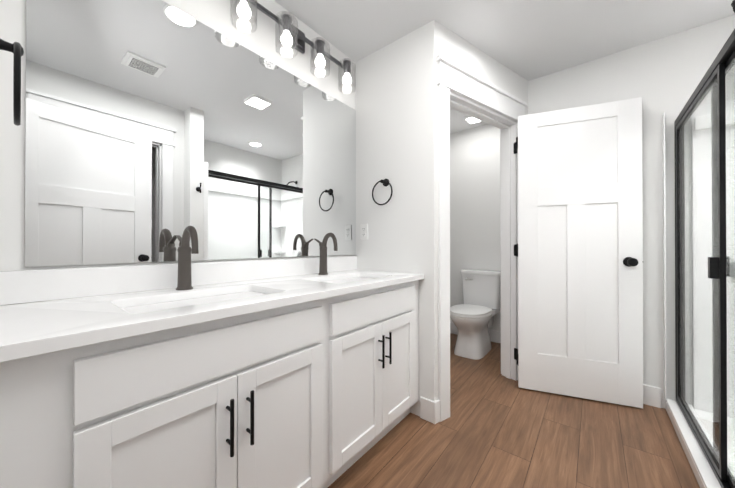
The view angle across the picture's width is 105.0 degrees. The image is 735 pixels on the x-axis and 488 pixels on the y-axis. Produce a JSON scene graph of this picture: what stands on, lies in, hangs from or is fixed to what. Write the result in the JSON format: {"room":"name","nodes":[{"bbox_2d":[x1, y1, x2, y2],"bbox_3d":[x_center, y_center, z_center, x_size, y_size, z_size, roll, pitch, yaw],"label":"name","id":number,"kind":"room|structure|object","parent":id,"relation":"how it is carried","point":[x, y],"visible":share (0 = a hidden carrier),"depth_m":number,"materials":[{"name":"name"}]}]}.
{"room":"bathroom","nodes":[
{"label":"bathroom","id":0,"kind":"room"},
{"bbox_2d":[0,0,354,270],"bbox_3d":[0.046,-0.141,2.370,0.120,2.440,4.200,0,0,39],"label":"wall","id":1,"kind":"structure","parent":0,"point":[217,17],"depth_m":0.99,"materials":[{"name":"white paint"}]},
{"bbox_2d":[25,0,355,266],"bbox_3d":[-0.579,-0.465,1.490,0.006,1.074,1.564,0,0,39],"label":"vanity mirror","id":2,"kind":"object","parent":1,"relation":"attached to","point":[153,128],"visible":1,"depth_m":1.17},
{"bbox_2d":[230,0,355,93],"bbox_3d":[-0.375,-1.167,1.635,0.148,0.230,0.872,0,0,39],"label":"sconce","id":3,"kind":"object","parent":1,"relation":"attached to","point":[293,36],"visible":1,"depth_m":1.59,"materials":[{"name":"glass"}]},
{"bbox_2d":[355,20,433,415],"bbox_3d":[0.194,-0.143,1.952,0.635,2.440,0.120,0,0,39],"label":"wall","id":4,"kind":"structure","parent":0,"point":[394,98],"depth_m":1.85,"materials":[{"name":"white paint"}]},
{"bbox_2d":[360,224,367,239],"bbox_3d":[-0.025,-0.090,2.046,0.070,0.115,0.008,0,0,39],"label":"outlet","id":5,"kind":"object","parent":4,"relation":"attached to","point":[363,231],"visible":1,"depth_m":2.04,"materials":[{"name":"white plastic"}]},
{"bbox_2d":[372,179,392,204],"bbox_3d":[0.110,-0.356,1.906,0.170,0.188,0.058,0,0,39],"label":"towel ring","id":6,"kind":"object","parent":4,"relation":"attached to","point":[385,182],"visible":1,"depth_m":1.90,"materials":[{"name":"black metal"}]},
{"bbox_2d":[420,396,426,407],"bbox_3d":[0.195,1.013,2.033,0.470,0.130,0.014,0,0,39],"label":"baseboard","id":7,"kind":"structure","parent":4,"relation":"attached to","point":[423,401],"depth_m":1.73,"materials":[{"name":"white wood"}]},
{"bbox_2d":[450,124,500,330],"bbox_3d":[1.460,-0.138,3.170,1.320,2.440,0.120,0,0,39],"label":"wall","id":8,"kind":"structure","parent":0,"point":[475,198],"depth_m":3.27,"materials":[{"name":"white paint"}]},
{"bbox_2d":[450,322,500,342],"bbox_3d":[1.340,1.017,3.176,0.819,0.130,0.014,0,0,39],"label":"baseboard","id":9,"kind":"structure","parent":8,"relation":"attached to","point":[495,336],"depth_m":3.13,"materials":[{"name":"white wood"}]},
{"bbox_2d":[434,20,527,400],"bbox_3d":[0.879,-0.142,2.103,1.232,2.440,0.120,0,0,-34],"label":"wall","id":10,"kind":"structure","parent":0,"point":[454,47],"depth_m":1.81,"materials":[{"name":"white paint"}]},
{"bbox_2d":[436,54,527,421],"bbox_3d":[0.814,-0.032,2.058,1.045,2.220,0.188,0,0,-34],"label":"door frame","id":11,"kind":"structure","parent":10,"relation":"attached to","point":[456,78],"depth_m":1.98,"materials":[{"name":"white wood"}]},
{"bbox_2d":[514,142,517,359],"bbox_3d":[1.174,0.051,2.228,0.002,1.720,0.034,0,0,-34],"label":"door hinge","id":12,"kind":"object","parent":11,"relation":"attached to","point":[515,349],"visible":0.65,"depth_m":2.23,"materials":[{"name":"black metal"}]},
{"bbox_2d":[516,97,642,407],"bbox_3d":[1.476,0.053,2.006,0.713,2.025,0.286,0,0,39],"label":"door","id":13,"kind":"structure","parent":10,"relation":"in","point":[579,250],"depth_m":1.96,"materials":[{"name":"white wood"}]},
{"bbox_2d":[275,0,734,133],"bbox_3d":[0.729,-1.406,1.055,3.400,0.080,5.800,0,0,39],"label":"ceiling","id":14,"kind":"structure","parent":0,"point":[528,40],"depth_m":1.74,"materials":[{"name":"white paint"}]},
{"bbox_2d":[465,116,479,123],"bbox_3d":[1.150,-1.346,3.014,0.170,0.024,0.170,0,0,39],"label":"recessed light","id":15,"kind":"object","parent":14,"relation":"in","point":[470,119],"visible":0.6,"depth_m":3.02,"materials":[{"name":"white plastic"}]},
{"bbox_2d":[328,333,699,487],"bbox_3d":[0.729,1.114,1.045,3.400,0.080,5.800,0,0,39],"label":"floor","id":16,"kind":"structure","parent":0,"point":[496,429],"depth_m":1.51,"materials":[{"name":"brown wood"}]},
{"bbox_2d":[0,270,423,487],"bbox_3d":[-0.372,0.644,1.280,0.584,0.862,1.624,0,0,39],"label":"bathroom vanity","id":17,"kind":"object","parent":16,"relation":"on","point":[184,372],"depth_m":0.80,"materials":[{"name":"white wood"}]},
{"bbox_2d":[0,256,423,362],"bbox_3d":[-0.379,0.148,1.288,0.570,0.130,1.628,0,0,39],"label":"countertop","id":18,"kind":"structure","parent":17,"relation":"on","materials":[{"name":"white stone"}]},
{"bbox_2d":[176,226,198,289],"bbox_3d":[-0.726,0.054,1.129,0.198,0.255,0.060,0,0,39],"label":"faucet","id":19,"kind":"object","parent":18,"relation":"on","point":[183,268],"depth_m":1.12,"materials":[{"name":"grey metal"}]},
{"bbox_2d":[108,286,283,321],"bbox_3d":[-0.571,0.279,1.004,0.302,0.157,0.492,0,0,39],"label":"sink","id":20,"kind":"object","parent":18,"relation":"in","point":[151,307],"depth_m":0.96,"materials":[{"name":"white ceramic"}]},
{"bbox_2d":[314,233,337,274],"bbox_3d":[-0.256,0.057,1.713,0.198,0.255,0.060,0,0,39],"label":"faucet","id":21,"kind":"object","parent":18,"relation":"on","point":[320,264],"depth_m":1.71,"materials":[{"name":"grey metal"}]},
{"bbox_2d":[308,274,383,285],"bbox_3d":[-0.101,0.282,1.588,0.302,0.157,0.492,0,0,39],"label":"sink","id":22,"kind":"object","parent":18,"relation":"in","point":[345,279],"depth_m":1.61,"materials":[{"name":"white ceramic"}]},
{"bbox_2d":[450,269,500,359],"bbox_3d":[1.093,0.682,2.895,0.420,0.799,0.734,0,0,39],"label":"toilet","id":23,"kind":"object","parent":16,"relation":"on","point":[473,314],"visible":0.94,"depth_m":2.84,"materials":[{"name":"white ceramic"}]},
{"bbox_2d":[663,100,734,487],"bbox_3d":[1.796,0.108,1.028,0.804,1.930,1.467,0,0,39],"label":"shower surround","id":24,"kind":"object","parent":16,"relation":"on","point":[704,474],"visible":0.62,"depth_m":1.72,"materials":[{"name":"white plastic"}]},
{"bbox_2d":[674,29,734,487],"bbox_3d":[1.539,0.103,1.234,0.091,1.797,1.465,0,0,39],"label":"shower door","id":25,"kind":"structure","parent":24,"relation":"attached to","point":[713,80],"depth_m":1.29,"materials":[{"name":"clear glass"}]},
{"bbox_2d":[730,261,734,278],"bbox_3d":[2.140,-0.373,1.544,0.191,1.198,0.195,0,0,39],"label":"shower head","id":26,"kind":"object","parent":24,"relation":"attached to","point":[731,267],"depth_m":1.65},
{"bbox_2d":[528,15,734,408],"bbox_3d":[2.045,-0.143,1.852,1.756,2.440,0.120,0,0,39],"label":"wall","id":27,"kind":"structure","parent":0,"point":[660,76],"depth_m":1.87,"materials":[{"name":"white paint"}]},
{"bbox_2d":[643,384,660,407],"bbox_3d":[1.622,1.013,2.101,0.792,0.130,0.015,0,0,39],"label":"baseboard","id":28,"kind":"structure","parent":27,"relation":"attached to","point":[651,394],"depth_m":1.88,"materials":[{"name":"white wood"}]},
{"bbox_3d":[-0.903,-0.148,0.586,0.640,2.440,0.120,0,0,39],"label":"wall","id":29,"kind":"structure","parent":0,"visible":0},
{"bbox_2d":[0,39,23,125],"bbox_3d":[-0.769,-0.353,0.593,0.170,0.188,0.058,0,0,39],"label":"towel ring","id":30,"kind":"object","parent":29,"relation":"attached to","point":[16,49],"visible":1,"depth_m":0.57,"materials":[{"name":"black metal"}]},
{"bbox_3d":[1.291,-0.149,0.409,0.820,2.440,0.125,0,0,39],"label":"wall","id":31,"kind":"structure","parent":0,"visible":0},
{"bbox_2d":[731,0,734,35],"bbox_3d":[0.954,-0.571,0.698,0.067,0.103,0.048,0,0,39],"label":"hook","id":32,"kind":"object","parent":31,"relation":"attached to","point":[733,4],"visible":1,"depth_m":0.71,"materials":[{"name":"black metal"}]}
]}

